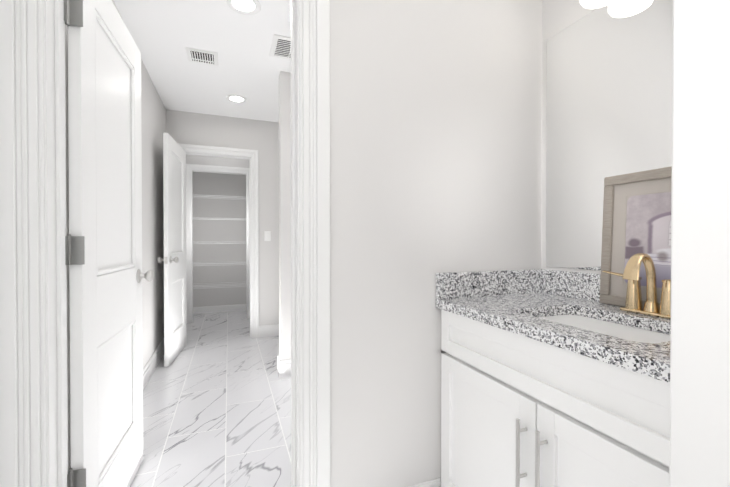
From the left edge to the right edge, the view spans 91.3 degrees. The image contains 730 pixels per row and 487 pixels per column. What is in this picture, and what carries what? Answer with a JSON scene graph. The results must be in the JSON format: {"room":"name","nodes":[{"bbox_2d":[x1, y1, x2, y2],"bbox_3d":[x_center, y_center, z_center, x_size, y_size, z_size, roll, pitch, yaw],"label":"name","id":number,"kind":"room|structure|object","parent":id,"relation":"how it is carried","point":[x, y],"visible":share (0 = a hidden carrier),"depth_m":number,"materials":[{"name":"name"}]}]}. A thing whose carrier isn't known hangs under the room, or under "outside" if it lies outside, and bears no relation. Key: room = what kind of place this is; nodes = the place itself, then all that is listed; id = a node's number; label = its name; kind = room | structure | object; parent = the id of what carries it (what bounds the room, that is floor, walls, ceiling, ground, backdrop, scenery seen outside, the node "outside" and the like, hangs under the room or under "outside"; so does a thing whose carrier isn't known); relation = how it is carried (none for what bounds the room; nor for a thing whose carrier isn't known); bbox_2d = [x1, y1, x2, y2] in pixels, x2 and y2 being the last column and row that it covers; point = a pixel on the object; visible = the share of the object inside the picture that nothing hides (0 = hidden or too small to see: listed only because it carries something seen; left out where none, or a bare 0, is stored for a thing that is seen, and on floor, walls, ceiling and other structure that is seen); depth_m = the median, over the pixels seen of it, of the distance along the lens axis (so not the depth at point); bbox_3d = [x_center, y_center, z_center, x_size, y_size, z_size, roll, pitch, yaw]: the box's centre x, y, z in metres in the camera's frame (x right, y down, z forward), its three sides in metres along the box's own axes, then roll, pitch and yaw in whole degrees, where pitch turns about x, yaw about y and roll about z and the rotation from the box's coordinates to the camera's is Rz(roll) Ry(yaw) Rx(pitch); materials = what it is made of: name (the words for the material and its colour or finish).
{"room":"bathroom","nodes":[
{"label":"bathroom","id":0,"kind":"room"},
{"bbox_2d":[65,0,165,470],"bbox_3d":[-1.624,-0.149,2.358,0.140,2.460,2.840,0,1,-21],"label":"wall","id":1,"kind":"structure","parent":0,"point":[153,119],"depth_m":2.95,"materials":[{"name":"white paint"}]},
{"bbox_2d":[143,338,163,389],"bbox_3d":[-1.549,1.013,2.396,0.020,0.135,2.840,0,1,-21],"label":"baseboard","id":2,"kind":"structure","parent":1,"relation":"attached to","point":[151,365],"depth_m":2.96,"materials":[{"name":"white wood"}]},
{"bbox_2d":[114,0,290,121],"bbox_3d":[-0.459,-1.405,1.904,5.400,0.060,8.900,0,1,-21],"label":"ceiling","id":3,"kind":"structure","parent":0,"point":[165,34],"depth_m":2.57,"materials":[{"name":"white paint"}]},
{"bbox_2d":[186,48,217,65],"bbox_3d":[-1.199,-1.375,2.638,0.210,0.011,0.200,0,1,-21],"label":"ceiling vent","id":4,"kind":"object","parent":3,"relation":"in","point":[202,56],"visible":1,"depth_m":2.62,"materials":[{"name":"white plastic"}]},
{"bbox_2d":[226,95,246,102],"bbox_3d":[-1.230,-1.383,3.418,0.192,0.008,0.192,0,1,-21],"label":"recessed light","id":5,"kind":"object","parent":3,"relation":"in","point":[236,98],"visible":1,"depth_m":3.41,"materials":[{"name":"white plastic"}]},
{"bbox_2d":[226,0,260,14],"bbox_3d":[-0.696,-1.372,2.049,0.192,0.008,0.192,0,1,-21],"label":"recessed light","id":6,"kind":"object","parent":3,"relation":"in","point":[247,7],"visible":1,"depth_m":2.07,"materials":[{"name":"white plastic"}]},
{"bbox_2d":[269,34,290,59],"bbox_3d":[-0.527,-1.374,2.531,0.270,0.011,0.290,0,1,-21],"label":"ceiling vent","id":7,"kind":"object","parent":3,"relation":"in","point":[280,47],"visible":0.58,"depth_m":2.50,"materials":[{"name":"white plastic"}]},
{"bbox_2d":[130,310,290,486],"bbox_3d":[-0.459,1.110,1.925,5.400,0.050,8.900,0,1,-21],"label":"floor","id":8,"kind":"structure","parent":0,"point":[217,402],"depth_m":2.27,"materials":[{"name":"tile"}]},
{"bbox_2d":[436,253,670,486],"bbox_3d":[0.712,0.561,1.072,0.591,1.062,0.994,0,1,-21],"label":"bathroom vanity","id":9,"kind":"object","parent":8,"relation":"on","point":[553,378],"visible":0.83,"depth_m":1.04,"materials":[{"name":"white wood"}]},
{"bbox_2d":[599,166,671,307],"bbox_3d":[1.002,-0.010,1.061,0.020,0.470,0.600,3,-1,-21],"label":"picture frame","id":10,"kind":"object","parent":9,"relation":"on","point":[636,212],"visible":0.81,"depth_m":1.24,"materials":[{"name":"brown wood"}]},
{"bbox_2d":[186,155,248,167],"bbox_3d":[-1.848,-0.171,4.991,1.600,2.460,0.100,0,1,-21],"label":"wall","id":11,"kind":"structure","parent":0,"point":[215,161],"depth_m":4.87,"materials":[{"name":"white paint"}]},
{"bbox_2d":[186,164,249,323],"bbox_3d":[-1.999,0.002,4.925,0.850,2.115,0.124,0,1,-21],"label":"trim","id":12,"kind":"structure","parent":11,"relation":"attached to","point":[191,169],"depth_m":4.78,"materials":[{"name":"white wood"}]},
{"bbox_2d":[193,172,245,306],"bbox_3d":[-2.196,-0.176,5.565,1.120,2.460,0.120,0,1,-21],"label":"wall","id":13,"kind":"structure","parent":0,"point":[219,231],"depth_m":5.48,"materials":[{"name":"white paint"}]},
{"bbox_2d":[193,304,245,313],"bbox_3d":[-2.172,1.005,5.512,0.880,0.100,0.015,0,1,-21],"label":"baseboard","id":14,"kind":"structure","parent":13,"relation":"attached to","point":[239,307],"depth_m":5.48,"materials":[{"name":"white wood"}]},
{"bbox_2d":[166,109,278,325],"bbox_3d":[-1.096,-0.164,4.144,2.400,2.460,0.120,0,1,-21],"label":"wall","id":15,"kind":"structure","parent":0,"point":[260,136],"depth_m":4.05,"materials":[{"name":"white paint"}]},
{"bbox_2d":[157,132,186,366],"bbox_3d":[-1.835,0.053,3.404,0.168,2.023,0.685,0,1,-21],"label":"door","id":16,"kind":"structure","parent":15,"relation":"in","point":[174,194],"depth_m":3.31,"materials":[{"name":"white wood"}]},
{"bbox_2d":[178,143,258,337],"bbox_3d":[-1.624,0.010,3.943,0.850,2.115,0.163,0,1,-21],"label":"door frame","id":17,"kind":"structure","parent":15,"relation":"attached to","point":[214,151],"depth_m":4.01,"materials":[{"name":"white wood"}]},
{"bbox_2d":[264,231,270,240],"bbox_3d":[-1.111,-0.086,4.069,0.070,0.115,0.008,0,1,-21],"label":"switch plate","id":18,"kind":"object","parent":15,"relation":"attached to","point":[267,235],"visible":1,"depth_m":4.07,"materials":[{"name":"white plastic"}]},
{"bbox_2d":[259,324,278,337],"bbox_3d":[-0.633,0.997,4.258,1.220,0.135,0.015,0,1,-21],"label":"baseboard","id":19,"kind":"structure","parent":15,"relation":"attached to","point":[264,330],"depth_m":4.08,"materials":[{"name":"white wood"}]},
{"bbox_2d":[279,71,290,359],"bbox_3d":[-0.108,-0.156,3.151,1.263,2.460,0.120,0,1,-21],"label":"wall","id":20,"kind":"structure","parent":0,"point":[284,215],"depth_m":2.88,"materials":[{"name":"white paint"}]},
{"bbox_2d":[277,356,290,373],"bbox_3d":[-0.195,1.007,3.198,1.158,0.135,0.018,0,1,-21],"label":"baseboard","id":21,"kind":"structure","parent":20,"relation":"attached to","point":[283,368],"depth_m":2.88,"materials":[{"name":"white wood"}]},
{"bbox_2d":[330,0,541,486],"bbox_3d":[-0.124,-0.140,1.347,2.220,2.460,0.120,0,1,-21],"label":"wall","id":22,"kind":"structure","parent":0,"point":[435,136],"depth_m":1.40,"materials":[{"name":"white paint"}]},
{"bbox_2d":[64,0,154,486],"bbox_3d":[-1.000,0.070,1.432,0.169,2.023,0.732,0,1,-21],"label":"door","id":23,"kind":"structure","parent":22,"relation":"in","point":[103,249],"depth_m":1.33,"materials":[{"name":"painted wood"},{"name":"nickel"}]},
{"bbox_2d":[0,0,329,486],"bbox_3d":[-0.579,0.019,1.174,0.915,2.145,0.163,0,1,-21],"label":"door frame","id":24,"kind":"structure","parent":22,"relation":"attached to","point":[33,373],"depth_m":1.02,"materials":[{"name":"white wood"}]},
{"bbox_2d":[408,478,440,486],"bbox_3d":[0.090,1.022,1.366,0.466,0.135,0.015,0,1,-21],"label":"baseboard","id":25,"kind":"structure","parent":22,"relation":"attached to","point":[436,482],"depth_m":1.43,"materials":[{"name":"white wood"}]},
{"bbox_2d":[541,0,672,273],"bbox_3d":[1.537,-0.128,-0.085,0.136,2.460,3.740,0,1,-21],"label":"mirror","id":26,"kind":"object","parent":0,"point":[609,91],"depth_m":1.40,"materials":[{"name":"clear glass"}]},
{"bbox_2d":[579,0,616,8],"bbox_3d":[0.946,-0.992,1.063,0.152,0.232,0.720,0,1,-21],"label":"sconce","id":27,"kind":"object","parent":26,"relation":"attached to","point":[591,4],"visible":1,"depth_m":1.31,"materials":[{"name":"white glass"}]},
{"bbox_3d":[0.786,-0.133,0.495,0.863,2.460,0.120,0,1,-21],"label":"wall","id":28,"kind":"structure","parent":0,"visible":0},
{"bbox_2d":[669,0,729,486],"bbox_3d":[0.374,-0.132,0.338,0.020,2.460,0.136,0,1,-21],"label":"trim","id":29,"kind":"structure","parent":28,"relation":"attached to","point":[700,346],"depth_m":0.37,"materials":[{"name":"white wood"}]}
]}

